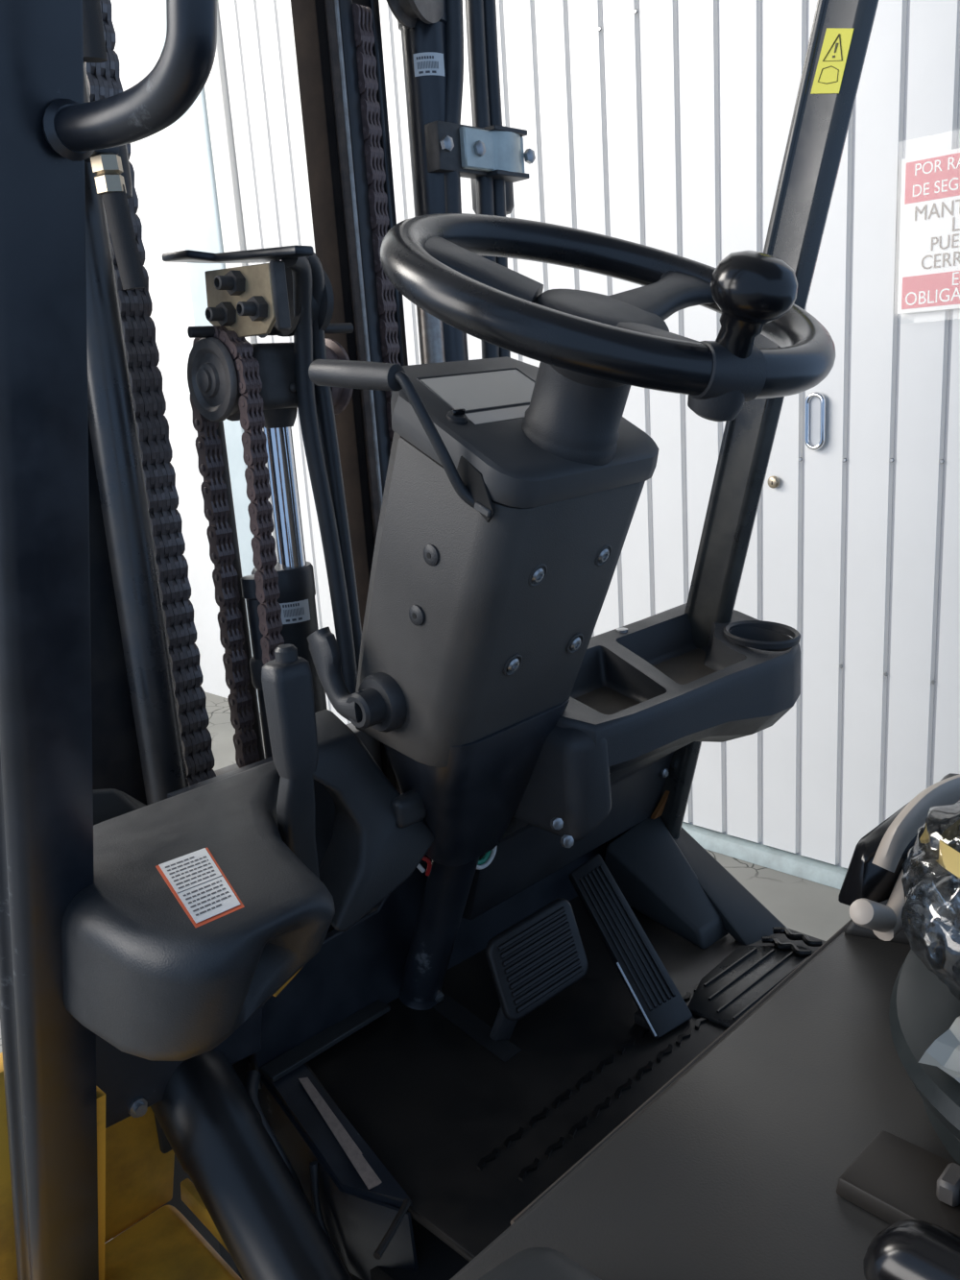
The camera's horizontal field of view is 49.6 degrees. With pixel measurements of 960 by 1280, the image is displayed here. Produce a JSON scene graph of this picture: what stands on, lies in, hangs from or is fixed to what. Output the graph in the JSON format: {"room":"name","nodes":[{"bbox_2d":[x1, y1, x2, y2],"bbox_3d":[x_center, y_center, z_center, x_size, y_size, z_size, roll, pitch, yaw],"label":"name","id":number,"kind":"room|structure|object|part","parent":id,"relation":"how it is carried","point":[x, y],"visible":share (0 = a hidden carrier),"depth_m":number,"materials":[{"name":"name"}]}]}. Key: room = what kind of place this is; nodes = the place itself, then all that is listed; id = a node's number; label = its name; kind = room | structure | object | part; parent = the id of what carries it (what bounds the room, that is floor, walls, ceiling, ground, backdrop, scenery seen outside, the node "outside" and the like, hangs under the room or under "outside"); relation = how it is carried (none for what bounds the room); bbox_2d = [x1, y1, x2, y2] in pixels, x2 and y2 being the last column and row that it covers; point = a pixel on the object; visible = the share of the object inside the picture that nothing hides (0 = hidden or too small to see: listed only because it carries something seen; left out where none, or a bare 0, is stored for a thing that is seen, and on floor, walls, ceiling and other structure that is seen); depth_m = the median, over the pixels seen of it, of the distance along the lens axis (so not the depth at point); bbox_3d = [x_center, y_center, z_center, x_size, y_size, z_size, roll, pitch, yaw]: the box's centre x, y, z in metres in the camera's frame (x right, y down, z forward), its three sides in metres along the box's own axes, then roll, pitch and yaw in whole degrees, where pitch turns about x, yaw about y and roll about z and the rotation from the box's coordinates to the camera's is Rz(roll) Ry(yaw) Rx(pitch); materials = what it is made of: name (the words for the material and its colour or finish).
{"room":"forklift cab","nodes":[
{"label":"forklift cab","id":0,"kind":"room"},
{"bbox_2d":[0,691,851,1243],"bbox_3d":[-1.028,0.515,3.390,12.000,0.100,9.000,10,19,43],"label":"floor","id":1,"kind":"structure","parent":0,"point":[812,908],"depth_m":2.43,"materials":[{"name":"concrete"}]},
{"bbox_2d":[0,0,959,1279],"bbox_3d":[0.180,0.040,0.720,2.132,1.950,1.021,10,19,43],"label":"forklift","id":2,"kind":"object","parent":1,"relation":"on","point":[500,1015],"visible":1,"depth_m":0.82,"materials":[{"name":"black paint"}]},
{"bbox_3d":[-0.344,0.599,0.933,0.196,0.535,0.008,10,19,43],"label":"corner post","id":3,"kind":"part","parent":2,"relation":"part of","materials":[{"name":"yellow metal"}]},
{"bbox_3d":[-0.124,-0.403,0.372,0.226,0.390,0.025,10,19,43],"label":"grab handle","id":4,"kind":"part","parent":2,"relation":"part of","materials":[{"name":"black paint"}]},
{"bbox_3d":[-0.274,0.349,0.936,0.012,0.132,0.187,10,19,43],"label":"bracket plate","id":5,"kind":"part","parent":2,"relation":"part of","materials":[{"name":"black paint"}]},
{"bbox_3d":[-0.195,0.306,1.060,0.010,0.390,0.210,10,19,43],"label":"panel","id":6,"kind":"part","parent":2,"relation":"part of","materials":[{"name":"black paint"}]},
{"bbox_3d":[-0.143,0.059,0.787,0.027,0.089,0.034,10,19,43],"label":"handbrake lever","id":7,"kind":"part","parent":2,"relation":"part of","materials":[{"name":"black plastic"}]},
{"bbox_2d":[82,0,535,1279],"bbox_3d":[-0.142,-0.270,1.181,0.290,2.130,0.752,10,19,43],"label":"mast","id":8,"kind":"object","parent":2,"relation":"attached to","point":[152,739],"visible":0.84,"depth_m":1.12,"materials":[{"name":"metal"}]},
{"bbox_3d":[-0.273,-0.001,1.147,0.012,0.572,0.022,10,19,43],"label":"lift chain","id":9,"kind":"part","parent":8,"relation":"part of","materials":[{"name":"black metal"}]},
{"bbox_3d":[-0.224,-0.376,1.014,0.205,0.026,0.075,10,19,43],"label":"plate","id":10,"kind":"part","parent":8,"relation":"part of","materials":[{"name":"black paint"}]},
{"bbox_3d":[-0.247,-0.110,1.084,0.088,0.407,0.022,10,19,43],"label":"lift chain","id":11,"kind":"part","parent":8,"relation":"part of","materials":[{"name":"black metal"}]},
{"bbox_3d":[-0.216,-0.163,1.147,0.031,0.190,0.031,10,19,43],"label":"piston rod","id":12,"kind":"part","parent":8,"relation":"part of","materials":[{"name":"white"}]},
{"bbox_3d":[-0.117,-0.417,1.261,0.008,0.620,0.022,10,19,43],"label":"lift chain","id":13,"kind":"part","parent":8,"relation":"part of","materials":[{"name":"black metal"}]},
{"bbox_3d":[-0.042,-0.088,1.398,0.032,0.700,0.032,10,19,43],"label":"rod","id":14,"kind":"part","parent":8,"relation":"part of","materials":[{"name":"metal"}]},
{"bbox_3d":[0.034,-0.622,1.329,0.017,0.047,0.060,10,19,43],"label":"clamp crown","id":15,"kind":"part","parent":8,"relation":"part of","materials":[{"name":"metal"}]},
{"bbox_3d":[-0.125,0.031,0.903,0.066,0.084,0.019,10,19,43],"label":"blade","id":16,"kind":"part","parent":2,"relation":"part of","materials":[{"name":"black plastic"}]},
{"bbox_3d":[-0.091,-0.195,0.764,0.088,0.027,0.020,8,18,40],"label":"direction lever","id":17,"kind":"part","parent":2,"relation":"part of","materials":[{"name":"black plastic"}]},
{"bbox_3d":[-0.092,0.056,0.894,0.052,0.052,0.038,10,19,43],"label":"tilt lock lever","id":18,"kind":"part","parent":2,"relation":"part of","materials":[{"name":"black plastic"}]},
{"bbox_3d":[-0.032,-0.143,0.748,0.061,0.102,0.015,-4,14,0],"label":"rod","id":19,"kind":"part","parent":2,"relation":"part of","materials":[{"name":"black plastic"}]},
{"bbox_3d":[-0.042,0.287,1.083,0.045,0.283,0.158,-16,18,-39],"label":"column post","id":20,"kind":"part","parent":2,"relation":"part of","materials":[{"name":"black metal"}]},
{"bbox_3d":[-0.002,0.271,1.209,0.634,0.210,0.018,-17,19,-41],"label":"kick plate","id":21,"kind":"part","parent":2,"relation":"part of","materials":[{"name":"black paint"}]},
{"bbox_2d":[446,407,468,425],"bbox_3d":[-0.017,-0.167,0.779,0.016,0.013,0.017,10,19,43],"label":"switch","id":22,"kind":"object","parent":2,"relation":"attached to","point":[455,416],"depth_m":0.77,"materials":[{"name":"black plastic"}]},
{"bbox_3d":[0.007,-0.203,0.842,0.051,0.033,0.121,10,19,43],"label":"display frame","id":23,"kind":"part","parent":2,"relation":"part of","materials":[{"name":"black plastic"}]},
{"bbox_3d":[0.029,0.400,1.099,0.054,0.080,0.020,0,15,16],"label":"pedal arm","id":24,"kind":"part","parent":2,"relation":"part of","materials":[{"name":"black plastic"}]},
{"bbox_3d":[0.195,0.418,1.080,0.500,0.067,0.630,10,19,43],"label":"floor plate","id":25,"kind":"part","parent":2,"relation":"part of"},
{"bbox_2d":[462,603,800,919],"bbox_3d":[0.170,0.139,1.167,0.227,0.285,0.454,10,19,43],"label":"tray","id":26,"kind":"object","parent":2,"relation":"on","point":[612,749],"depth_m":1.12,"materials":[{"name":"black plastic"}]},
{"bbox_3d":[0.170,0.389,1.127,0.003,0.066,0.056,-15,17,-36],"label":"edge trim","id":27,"kind":"part","parent":2,"relation":"part of","materials":[{"name":"silver metal"}]},
{"bbox_2d":[449,919,958,1279],"bbox_3d":[0.507,0.423,0.318,1.007,0.240,0.474,10,19,43],"label":"hood","id":28,"kind":"object","parent":2,"relation":"attached to","point":[732,1170],"depth_m":0.55,"materials":[{"name":"plastic"}]},
{"bbox_3d":[0.161,-0.197,0.615,0.053,0.064,0.051,10,19,43],"label":"spinner knob","id":29,"kind":"part","parent":2,"relation":"part of","materials":[{"name":"black plastic"}]},
{"bbox_3d":[0.274,0.167,0.675,0.017,0.038,0.055,10,19,43],"label":"hydraulic lever","id":30,"kind":"part","parent":2,"relation":"part of","materials":[{"name":"beige plastic"}]},
{"bbox_2d":[836,907,959,1279],"bbox_3d":[0.546,0.213,0.500,0.588,0.071,0.655,10,19,43],"label":"seat","id":31,"kind":"object","parent":2,"relation":"on","point":[915,1190],"visible":0.9,"depth_m":0.50,"materials":[{"name":"plastic"}]},
{"bbox_3d":[0.375,0.298,0.331,0.543,0.011,0.073,10,19,43],"label":"slide rail","id":32,"kind":"part","parent":31,"relation":"part of","materials":[{"name":"black metal"}]},
{"bbox_2d":[889,907,959,1139],"bbox_3d":[0.562,0.186,0.511,0.588,0.027,0.606,10,19,43],"label":"cushion","id":33,"kind":"object","parent":31,"relation":"on","point":[923,1007],"depth_m":0.52,"materials":[{"name":"plastic"}]},
{"bbox_2d":[900,799,959,1083],"bbox_3d":[0.270,0.137,0.513,0.123,0.114,0.168,10,19,43],"label":"plastic bag","id":34,"kind":"object","parent":31,"relation":"on","point":[935,852],"visible":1,"depth_m":0.54,"materials":[{"name":"clear"}]},
{"bbox_3d":[0.300,0.111,0.669,0.124,0.054,0.022,-11,15,-25],"label":"hydraulic lever","id":35,"kind":"part","parent":2,"relation":"part of","materials":[{"name":"beige plastic"}]},
{"bbox_2d":[110,0,763,844],"bbox_3d":[-1.514,-1.472,4.240,5.950,3.400,0.088,10,19,43],"label":"wall","id":36,"kind":"structure","parent":0,"point":[642,120],"depth_m":2.56,"materials":[{"name":"grey metal"}]},
{"bbox_2d":[153,0,260,713],"bbox_3d":[-0.937,-1.369,3.667,0.230,3.400,0.100,10,19,43],"label":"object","id":37,"kind":"structure","parent":36,"relation":"attached to","point":[190,134],"depth_m":3.60,"materials":[{"name":"white metal"}]},
{"bbox_2d":[204,0,277,558],"bbox_3d":[-0.818,-1.345,3.540,0.100,3.400,0.070,10,19,43],"label":"trim","id":38,"kind":"structure","parent":36,"relation":"attached to","point":[216,88],"depth_m":3.44,"materials":[{"name":"white metal"}]},
{"bbox_3d":[-0.752,-1.352,3.465,0.096,3.360,0.016,10,19,43],"label":"panel","id":39,"kind":"part","parent":36,"relation":"part of","materials":[{"name":"white metal"}]},
{"bbox_3d":[-0.679,-1.339,3.396,0.096,3.360,0.016,10,19,43],"label":"panel","id":40,"kind":"part","parent":36,"relation":"part of","materials":[{"name":"white metal"}]},
{"bbox_3d":[-0.607,-1.327,3.326,0.096,3.360,0.016,10,19,43],"label":"panel","id":41,"kind":"part","parent":36,"relation":"part of","materials":[{"name":"white metal"}]},
{"bbox_3d":[-0.534,-1.314,3.257,0.096,3.360,0.016,10,19,43],"label":"panel","id":42,"kind":"part","parent":36,"relation":"part of","materials":[{"name":"white metal"}]},
{"bbox_3d":[-0.244,-1.265,2.979,0.096,3.360,0.016,10,19,43],"label":"panel","id":43,"kind":"part","parent":36,"relation":"part of","materials":[{"name":"white metal"}]},
{"bbox_3d":[-0.172,-1.252,2.909,0.096,3.360,0.016,10,19,43],"label":"panel","id":44,"kind":"part","parent":36,"relation":"part of","materials":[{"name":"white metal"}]},
{"bbox_3d":[-0.026,-1.228,2.771,0.096,3.360,0.016,10,19,43],"label":"panel","id":45,"kind":"part","parent":36,"relation":"part of","materials":[{"name":"white metal"}]},
{"bbox_3d":[0.046,-1.215,2.701,0.096,3.360,0.016,10,19,43],"label":"panel","id":46,"kind":"part","parent":36,"relation":"part of","materials":[{"name":"white metal"}]},
{"bbox_3d":[0.119,-1.203,2.632,0.096,3.360,0.016,10,19,43],"label":"panel","id":47,"kind":"part","parent":36,"relation":"part of","materials":[{"name":"white metal"}]},
{"bbox_3d":[0.191,-1.191,2.562,0.096,3.360,0.016,10,19,43],"label":"panel","id":48,"kind":"part","parent":36,"relation":"part of","materials":[{"name":"white metal"}]},
{"bbox_3d":[0.264,-1.178,2.493,0.096,3.360,0.016,10,19,43],"label":"panel","id":49,"kind":"part","parent":36,"relation":"part of","materials":[{"name":"white metal"}]},
{"bbox_3d":[0.337,-1.166,2.423,0.096,3.360,0.016,10,19,43],"label":"panel","id":50,"kind":"part","parent":36,"relation":"part of","materials":[{"name":"white metal"}]},
{"bbox_3d":[0.409,-1.153,2.354,0.096,3.360,0.016,10,19,43],"label":"panel","id":51,"kind":"part","parent":36,"relation":"part of","materials":[{"name":"white metal"}]},
{"bbox_3d":[0.482,-1.141,2.284,0.096,3.360,0.016,10,19,43],"label":"panel","id":52,"kind":"part","parent":36,"relation":"part of","materials":[{"name":"white metal"}]},
{"bbox_3d":[0.554,-1.129,2.215,0.096,3.360,0.016,10,19,43],"label":"panel","id":53,"kind":"part","parent":36,"relation":"part of","materials":[{"name":"white metal"}]},
{"bbox_2d":[681,821,847,890],"bbox_3d":[0.485,0.494,2.781,3.400,0.034,0.058,10,19,43],"label":"trim","id":54,"kind":"structure","parent":36,"relation":"attached to","point":[831,875],"depth_m":2.55,"materials":[{"name":"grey metal"}]},
{"bbox_2d":[763,0,959,868],"bbox_3d":[0.961,-1.045,1.851,0.997,3.400,0.080,10,19,43],"label":"door","id":55,"kind":"structure","parent":36,"relation":"in","point":[861,486],"depth_m":2.18,"materials":[{"name":"grey metal"}]},
{"bbox_3d":[0.627,-1.116,2.146,0.096,3.360,0.016,10,19,43],"label":"panel","id":56,"kind":"part","parent":55,"relation":"part of","materials":[{"name":"white metal"}]},
{"bbox_3d":[0.718,-0.469,2.231,0.047,0.123,0.011,10,19,43],"label":"handle","id":57,"kind":"part","parent":55,"relation":"part of","materials":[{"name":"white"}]},
{"bbox_3d":[0.699,-1.104,2.076,0.096,3.360,0.016,10,19,43],"label":"panel","id":58,"kind":"part","parent":55,"relation":"part of","materials":[{"name":"white metal"}]},
{"bbox_3d":[0.772,-1.092,2.007,0.096,3.360,0.016,10,19,43],"label":"panel","id":59,"kind":"part","parent":55,"relation":"part of","materials":[{"name":"white metal"}]},
{"bbox_3d":[0.845,-1.079,1.937,0.096,3.360,0.016,10,19,43],"label":"panel","id":60,"kind":"part","parent":55,"relation":"part of","materials":[{"name":"white metal"}]},
{"bbox_2d":[897,147,959,313],"bbox_3d":[0.899,-0.774,1.944,0.240,0.335,0.011,10,19,43],"label":"safety sign","id":61,"kind":"object","parent":55,"relation":"attached to","point":[929,229],"visible":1,"depth_m":1.99,"materials":[{"name":"white plastic"}]},
{"bbox_3d":[0.917,-1.067,1.868,0.096,3.360,0.016,10,19,43],"label":"panel","id":62,"kind":"part","parent":55,"relation":"part of","materials":[{"name":"white metal"}]}
]}

